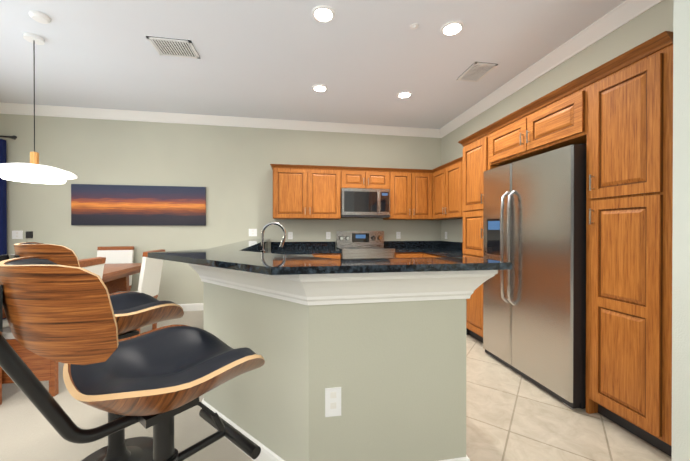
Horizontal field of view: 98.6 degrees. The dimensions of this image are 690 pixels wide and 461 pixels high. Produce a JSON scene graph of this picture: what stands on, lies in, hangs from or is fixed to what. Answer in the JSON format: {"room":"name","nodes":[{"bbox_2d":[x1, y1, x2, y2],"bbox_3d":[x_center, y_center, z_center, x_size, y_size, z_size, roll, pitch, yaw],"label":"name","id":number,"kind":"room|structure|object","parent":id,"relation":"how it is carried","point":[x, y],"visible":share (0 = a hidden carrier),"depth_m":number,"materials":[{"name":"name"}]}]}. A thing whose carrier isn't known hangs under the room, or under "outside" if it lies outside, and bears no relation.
{"room":"dining room and kitchen","nodes":[
{"label":"dining room and kitchen","id":0,"kind":"room"},
{"bbox_2d":[0,310,252,460],"bbox_3d":[-1.730,1.226,0.753,4.775,0.050,7.360,0,0,-10],"label":"floor carpet","id":1,"kind":"object","parent":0,"point":[28,431],"visible":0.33,"depth_m":1.79,"materials":[{"name":"beige carpet"}]},
{"bbox_2d":[2,257,105,396],"bbox_3d":[-2.296,0.712,2.318,0.525,0.965,0.440,0,0,-10],"label":"dining chair","id":2,"kind":"object","parent":1,"relation":"on","point":[41,368],"visible":0.27,"depth_m":2.12,"materials":[{"name":"brown wood"}]},
{"bbox_2d":[0,263,141,404],"bbox_3d":[-2.907,0.813,2.828,1.050,0.760,2.050,0,0,-10],"label":"dining table","id":3,"kind":"object","parent":1,"relation":"on","point":[115,277],"visible":0.17,"depth_m":3.53,"materials":[{"name":"brown wood"}]},
{"bbox_2d":[0,242,183,460],"bbox_3d":[-1.190,0.625,1.448,0.522,1.146,0.662,0,0,35],"label":"stool","id":4,"kind":"object","parent":1,"relation":"on","point":[133,311],"visible":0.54,"depth_m":1.47,"materials":[{"name":"brown wood"}]},
{"bbox_2d":[97,246,133,290],"bbox_3d":[-3.159,0.706,3.918,0.440,0.965,0.525,0,0,-10],"label":"dining chair","id":5,"kind":"object","parent":1,"relation":"on","point":[118,254],"visible":0.23,"depth_m":4.12,"materials":[{"name":"brown wood"}]},
{"bbox_2d":[0,256,264,460],"bbox_3d":[-0.609,0.636,0.889,0.522,1.130,0.662,0,0,37],"label":"stool","id":6,"kind":"object","parent":1,"relation":"on","point":[158,379],"visible":1,"depth_m":0.73,"materials":[{"name":"black metal"}]},
{"bbox_2d":[109,249,164,333],"bbox_3d":[-2.385,0.708,3.317,0.525,0.965,0.440,0,0,-10],"label":"dining chair","id":7,"kind":"object","parent":1,"relation":"on","point":[150,276],"visible":0.27,"depth_m":3.31,"materials":[{"name":"brown wood"}]},
{"bbox_2d":[0,0,625,128],"bbox_3d":[-0.924,-1.730,0.939,6.670,0.100,7.480,0,0,-10],"label":"ceiling","id":8,"kind":"structure","parent":0,"point":[365,62],"depth_m":2.85,"materials":[{"name":"paint"}]},
{"bbox_2d":[0,32,77,183],"bbox_3d":[-2.711,-1.058,2.591,0.560,1.254,0.560,0,0,-10],"label":"pendant lamp","id":9,"kind":"object","parent":8,"relation":"hanging from","point":[33,171],"visible":1,"depth_m":2.52,"materials":[{"name":"white"}]},
{"bbox_2d":[29,10,50,23],"bbox_3d":[-2.393,-1.667,2.330,0.124,0.034,0.124,0,0,-10],"label":"smoke detector","id":10,"kind":"object","parent":8,"relation":"attached to","point":[39,17],"visible":0.98,"depth_m":2.31,"materials":[{"name":"white plastic"}]},
{"bbox_2d":[146,36,199,58],"bbox_3d":[-1.570,-1.680,2.737,0.360,0.012,0.270,0,0,-10],"label":"ceiling vent","id":11,"kind":"object","parent":8,"relation":"in","point":[173,47],"visible":0.98,"depth_m":2.72,"materials":[{"name":"grey metal"}]},
{"bbox_2d":[312,84,327,91],"bbox_3d":[-0.298,-1.684,3.523,0.184,0.012,0.184,0,0,-10],"label":"recessed light","id":12,"kind":"object","parent":8,"relation":"in","point":[320,88],"visible":1,"depth_m":3.51,"materials":[{"name":"white"}]},
{"bbox_2d":[312,5,334,22],"bbox_3d":[-0.168,-1.679,2.311,0.184,0.012,0.184,0,0,-10],"label":"recessed light","id":13,"kind":"object","parent":8,"relation":"in","point":[323,13],"visible":1,"depth_m":2.30,"materials":[{"name":"white"}]},
{"bbox_2d":[397,91,411,97],"bbox_3d":[0.741,-1.684,3.694,0.184,0.012,0.184,0,0,-10],"label":"recessed light","id":14,"kind":"object","parent":8,"relation":"in","point":[405,94],"visible":0.98,"depth_m":3.67,"materials":[{"name":"white"}]},
{"bbox_2d":[410,23,418,29],"bbox_3d":[0.571,-1.675,2.448,0.074,0.020,0.074,0,0,-10],"label":"sprinkler","id":15,"kind":"object","parent":8,"relation":"attached to","point":[413,26],"visible":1,"depth_m":2.44,"materials":[{"name":"white plastic"}]},
{"bbox_2d":[441,21,463,35],"bbox_3d":[0.894,-1.680,2.477,0.184,0.012,0.184,0,0,-10],"label":"recessed light","id":16,"kind":"object","parent":8,"relation":"in","point":[451,28],"visible":1,"depth_m":2.46,"materials":[{"name":"white"}]},
{"bbox_2d":[457,62,497,81],"bbox_3d":[1.397,-1.682,3.161,0.250,0.012,0.350,0,0,-10],"label":"ceiling vent","id":17,"kind":"object","parent":8,"relation":"in","point":[476,72],"visible":0.98,"depth_m":3.14,"materials":[{"name":"grey metal"}]},
{"bbox_2d":[0,0,689,460],"bbox_3d":[-0.924,-0.240,0.945,6.670,2.880,7.480,0,0,-10],"label":"wall","id":18,"kind":"structure","parent":0,"point":[228,168],"depth_m":4.26,"materials":[{"name":"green paint"}]},
{"bbox_2d":[0,135,16,139],"bbox_3d":[-4.516,-1.237,3.938,0.334,0.040,0.121,0,0,-10],"label":"curtain rod","id":19,"kind":"object","parent":18,"relation":"attached to","point":[14,137],"visible":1,"depth_m":3.91,"materials":[{"name":"grey metal"}]},
{"bbox_2d":[0,139,6,318],"bbox_3d":[-4.585,-0.014,3.891,0.190,2.365,0.085,0,0,-10],"label":"curtain","id":20,"kind":"object","parent":19,"relation":"hanging from","point":[3,216],"visible":0.67,"depth_m":3.90,"materials":[{"name":"blue fabric"}]},
{"bbox_2d":[12,231,22,238],"bbox_3d":[-4.434,0.058,4.017,0.120,0.115,0.007,0,0,-10],"label":"switch plate","id":21,"kind":"object","parent":18,"relation":"attached to","point":[17,234],"visible":1,"depth_m":4.02,"materials":[{"name":"white plastic"}]},
{"bbox_2d":[26,231,32,237],"bbox_3d":[-4.290,0.058,4.035,0.070,0.090,0.020,0,0,-10],"label":"light switch","id":22,"kind":"object","parent":18,"relation":"attached to","point":[29,234],"visible":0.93,"depth_m":4.03,"materials":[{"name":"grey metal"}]},
{"bbox_2d":[6,303,202,318],"bbox_3d":[-3.019,1.135,4.259,3.350,0.105,0.014,0,0,-10],"label":"baseboard","id":23,"kind":"structure","parent":18,"relation":"attached to","point":[193,307],"depth_m":4.37,"materials":[{"name":"white paint"}]},
{"bbox_2d":[71,184,205,225],"bbox_3d":[-2.923,-0.358,4.257,1.740,0.570,0.032,0,0,-10],"label":"framed picture","id":24,"kind":"object","parent":18,"relation":"attached to","point":[93,204],"visible":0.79,"depth_m":4.24,"materials":[{"name":"paper"}]},
{"bbox_2d":[0,102,443,137],"bbox_3d":[-1.481,-1.631,4.481,6.340,0.125,0.072,0,0,-10],"label":"crown molding","id":25,"kind":"structure","parent":18,"relation":"attached to","point":[5,108],"depth_m":4.38,"materials":[{"name":"white paint"}]},
{"bbox_2d":[249,229,256,235],"bbox_3d":[-1.407,0.031,4.532,0.120,0.115,0.007,0,0,-10],"label":"switch plate","id":26,"kind":"object","parent":18,"relation":"attached to","point":[252,232],"visible":1,"depth_m":4.53,"materials":[{"name":"white plastic"}]},
{"bbox_2d":[288,232,292,238],"bbox_3d":[-0.851,0.081,4.627,0.070,0.115,0.007,0,0,-10],"label":"electrical outlet","id":27,"kind":"object","parent":18,"relation":"attached to","point":[290,235],"visible":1,"depth_m":4.62,"materials":[{"name":"white plastic"}]},
{"bbox_2d":[270,164,313,218],"bbox_3d":[-0.788,-0.561,4.459,0.559,0.774,0.348,0,0,-10],"label":"upper cabinet","id":28,"kind":"object","parent":18,"relation":"attached to","point":[293,185],"depth_m":4.29,"materials":[{"name":"brown wood"}]},
{"bbox_2d":[314,165,341,218],"bbox_3d":[-0.363,-0.561,4.532,0.559,0.774,0.348,0,0,-10],"label":"upper cabinet","id":29,"kind":"object","parent":18,"relation":"attached to","point":[327,179],"depth_m":4.38,"materials":[{"name":"brown wood"}]},
{"bbox_2d":[326,232,330,238],"bbox_3d":[-0.264,0.080,4.727,0.070,0.115,0.007,0,0,-10],"label":"electrical outlet","id":30,"kind":"object","parent":18,"relation":"attached to","point":[328,235],"visible":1,"depth_m":4.72,"materials":[{"name":"white plastic"}]},
{"bbox_2d":[342,167,369,188],"bbox_3d":[0.129,-0.789,4.614,0.439,0.320,0.348,0,0,-10],"label":"upper cabinet","id":31,"kind":"object","parent":18,"relation":"attached to","point":[352,177],"depth_m":4.45,"materials":[{"name":"brown wood"}]},
{"bbox_2d":[341,188,389,217],"bbox_3d":[0.290,-0.415,4.600,0.740,0.422,0.434,0,0,-10],"label":"microwave","id":32,"kind":"object","parent":31,"relation":"attached to","point":[363,203],"visible":0.98,"depth_m":4.43,"materials":[{"name":"grey metal"}]},
{"bbox_2d":[308,241,441,246],"bbox_3d":[0.525,0.225,4.853,2.258,0.099,0.019,0,0,-10],"label":"backsplash","id":33,"kind":"structure","parent":18,"relation":"attached to","point":[386,243],"depth_m":4.92,"materials":[{"name":"black stone"}]},
{"bbox_2d":[370,167,389,188],"bbox_3d":[0.436,-0.789,4.667,0.439,0.320,0.348,0,0,-10],"label":"upper cabinet","id":34,"kind":"object","parent":18,"relation":"attached to","point":[379,177],"depth_m":4.51,"materials":[{"name":"brown wood"}]},
{"bbox_2d":[383,168,405,218],"bbox_3d":[0.856,-0.562,4.739,0.414,0.774,0.348,0,0,-10],"label":"upper cabinet","id":35,"kind":"object","parent":18,"relation":"attached to","point":[397,176],"depth_m":4.56,"materials":[{"name":"brown wood"}]},
{"bbox_2d":[396,232,400,238],"bbox_3d":[0.886,0.080,4.923,0.070,0.115,0.007,0,0,-10],"label":"electrical outlet","id":36,"kind":"object","parent":18,"relation":"attached to","point":[398,235],"visible":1,"depth_m":4.92,"materials":[{"name":"white plastic"}]},
{"bbox_2d":[406,169,429,218],"bbox_3d":[1.147,-0.562,4.760,0.422,0.774,0.404,0,0,-10],"label":"upper cabinet","id":37,"kind":"object","parent":18,"relation":"attached to","point":[417,180],"depth_m":4.61,"materials":[{"name":"brown wood"}]},
{"bbox_2d":[430,164,445,218],"bbox_3d":[1.536,-0.561,4.449,0.398,0.774,0.496,0,0,-10],"label":"upper cabinet","id":38,"kind":"object","parent":18,"relation":"attached to","point":[437,175],"depth_m":4.46,"materials":[{"name":"brown wood"}]},
{"bbox_2d":[442,241,457,246],"bbox_3d":[1.762,0.227,4.250,0.020,0.099,1.584,0,0,-10],"label":"backsplash","id":39,"kind":"structure","parent":18,"relation":"attached to","point":[444,244],"depth_m":4.76,"materials":[{"name":"black stone"}]},
{"bbox_2d":[446,159,457,218],"bbox_3d":[1.637,-0.560,4.068,0.328,0.774,0.545,0,0,-10],"label":"upper cabinet","id":40,"kind":"object","parent":18,"relation":"attached to","point":[452,167],"depth_m":4.08,"materials":[{"name":"brown wood"}]},
{"bbox_2d":[486,111,522,166],"bbox_3d":[1.739,-0.824,2.687,0.589,0.374,0.552,0,0,-10],"label":"upper cabinet","id":41,"kind":"object","parent":18,"relation":"attached to","point":[501,135],"depth_m":2.71,"materials":[{"name":"brown wood"}]},
{"bbox_2d":[518,79,577,158],"bbox_3d":[1.810,-0.823,2.269,0.589,0.374,0.552,0,0,-10],"label":"upper cabinet","id":42,"kind":"object","parent":18,"relation":"attached to","point":[549,123],"depth_m":2.22,"materials":[{"name":"brown wood"}]},
{"bbox_2d":[440,0,662,135],"bbox_3d":[1.924,-1.626,3.154,0.072,0.125,3.630,0,0,-10],"label":"crown molding","id":43,"kind":"structure","parent":18,"relation":"attached to","point":[620,15],"depth_m":2.72,"materials":[{"name":"white"}]},
{"bbox_2d":[466,335,671,460],"bbox_3d":[0.831,1.224,1.189,2.890,0.051,7.360,0,0,-10],"label":"floor","id":44,"kind":"structure","parent":0,"point":[512,415],"depth_m":1.81,"materials":[{"name":"tile"}]},
{"bbox_2d":[310,251,341,258],"bbox_3d":[-0.315,0.752,4.408,0.432,0.869,0.617,0,0,-10],"label":"base cabinet","id":45,"kind":"object","parent":44,"relation":"on","point":[322,254],"depth_m":4.11,"materials":[{"name":"brown wood"}]},
{"bbox_2d":[308,247,337,250],"bbox_3d":[-0.319,0.297,4.401,0.442,0.041,0.626,0,0,-10],"label":"countertop","id":46,"kind":"structure","parent":45,"relation":"on","point":[310,248],"depth_m":4.33,"materials":[{"name":"black stone"}]},
{"bbox_2d":[201,271,497,460],"bbox_3d":[-0.378,0.677,2.942,1.587,1.030,3.488,0,0,-10],"label":"kitchen island","id":47,"kind":"object","parent":44,"relation":"on","point":[365,359],"depth_m":1.38,"materials":[{"name":"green paint"}]},
{"bbox_2d":[148,239,511,278],"bbox_3d":[-0.473,0.147,2.884,1.810,0.030,3.567,0,0,-10],"label":"countertop","id":48,"kind":"structure","parent":47,"relation":"on","point":[242,259],"depth_m":1.36,"materials":[{"name":"black stone"}]},
{"bbox_2d":[260,222,285,252],"bbox_3d":[-0.624,0.104,2.549,0.234,0.357,0.126,0,0,-10],"label":"faucet","id":49,"kind":"object","parent":48,"relation":"on","point":[262,250],"visible":0.79,"depth_m":2.57,"materials":[{"name":"silver metal"}]},
{"bbox_2d":[336,231,394,258],"bbox_3d":[0.291,0.596,4.448,0.760,1.180,0.688,0,0,-10],"label":"range","id":50,"kind":"object","parent":44,"relation":"on","point":[358,244],"visible":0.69,"depth_m":4.65,"materials":[{"name":"silver metal"}]},
{"bbox_2d":[394,251,421,257],"bbox_3d":[0.880,0.751,4.583,0.432,0.869,0.674,0,0,-10],"label":"base cabinet","id":51,"kind":"object","parent":44,"relation":"on","point":[398,254],"depth_m":4.31,"materials":[{"name":"brown wood"}]},
{"bbox_2d":[388,247,441,250],"bbox_3d":[1.176,0.296,4.656,1.040,0.041,0.626,0,0,-10],"label":"countertop","id":52,"kind":"structure","parent":51,"relation":"on","point":[396,248],"depth_m":4.55,"materials":[{"name":"black stone"}]},
{"bbox_2d":[422,251,437,257],"bbox_3d":[1.454,0.753,4.140,0.666,0.869,0.548,0,0,-10],"label":"base cabinet","id":53,"kind":"object","parent":44,"relation":"on","point":[424,253],"depth_m":4.14,"materials":[{"name":"brown wood"}]},
{"bbox_2d":[438,255,453,256],"bbox_3d":[1.557,0.754,3.677,0.619,0.869,0.671,0,0,-10],"label":"base cabinet","id":54,"kind":"object","parent":44,"relation":"on","point":[438,255],"depth_m":3.64,"materials":[{"name":"brown wood"}]},
{"bbox_2d":[434,247,461,256],"bbox_3d":[1.514,0.299,3.900,0.628,0.041,0.977,0,0,-10],"label":"countertop","id":55,"kind":"structure","parent":54,"relation":"on","point":[445,250],"depth_m":3.94,"materials":[{"name":"black stone"}]},
{"bbox_2d":[458,127,496,342],"bbox_3d":[1.654,0.089,3.190,0.589,2.204,0.462,0,0,-10],"label":"tall cabinet","id":56,"kind":"object","parent":44,"relation":"on","point":[472,165],"depth_m":3.16,"materials":[{"name":"brown wood"}]},
{"bbox_2d":[483,144,586,408],"bbox_3d":[1.694,0.307,2.468,0.697,1.775,0.947,0,0,-10],"label":"fridge","id":57,"kind":"object","parent":44,"relation":"on","point":[534,298],"visible":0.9,"depth_m":2.21,"materials":[{"name":"grey metal"}]},
{"bbox_2d":[578,31,672,456],"bbox_3d":[1.895,0.094,1.778,0.589,2.204,0.452,0,0,-10],"label":"tall cabinet","id":58,"kind":"object","parent":44,"relation":"on","point":[615,115],"depth_m":1.68,"materials":[{"name":"brown wood"}]}
]}

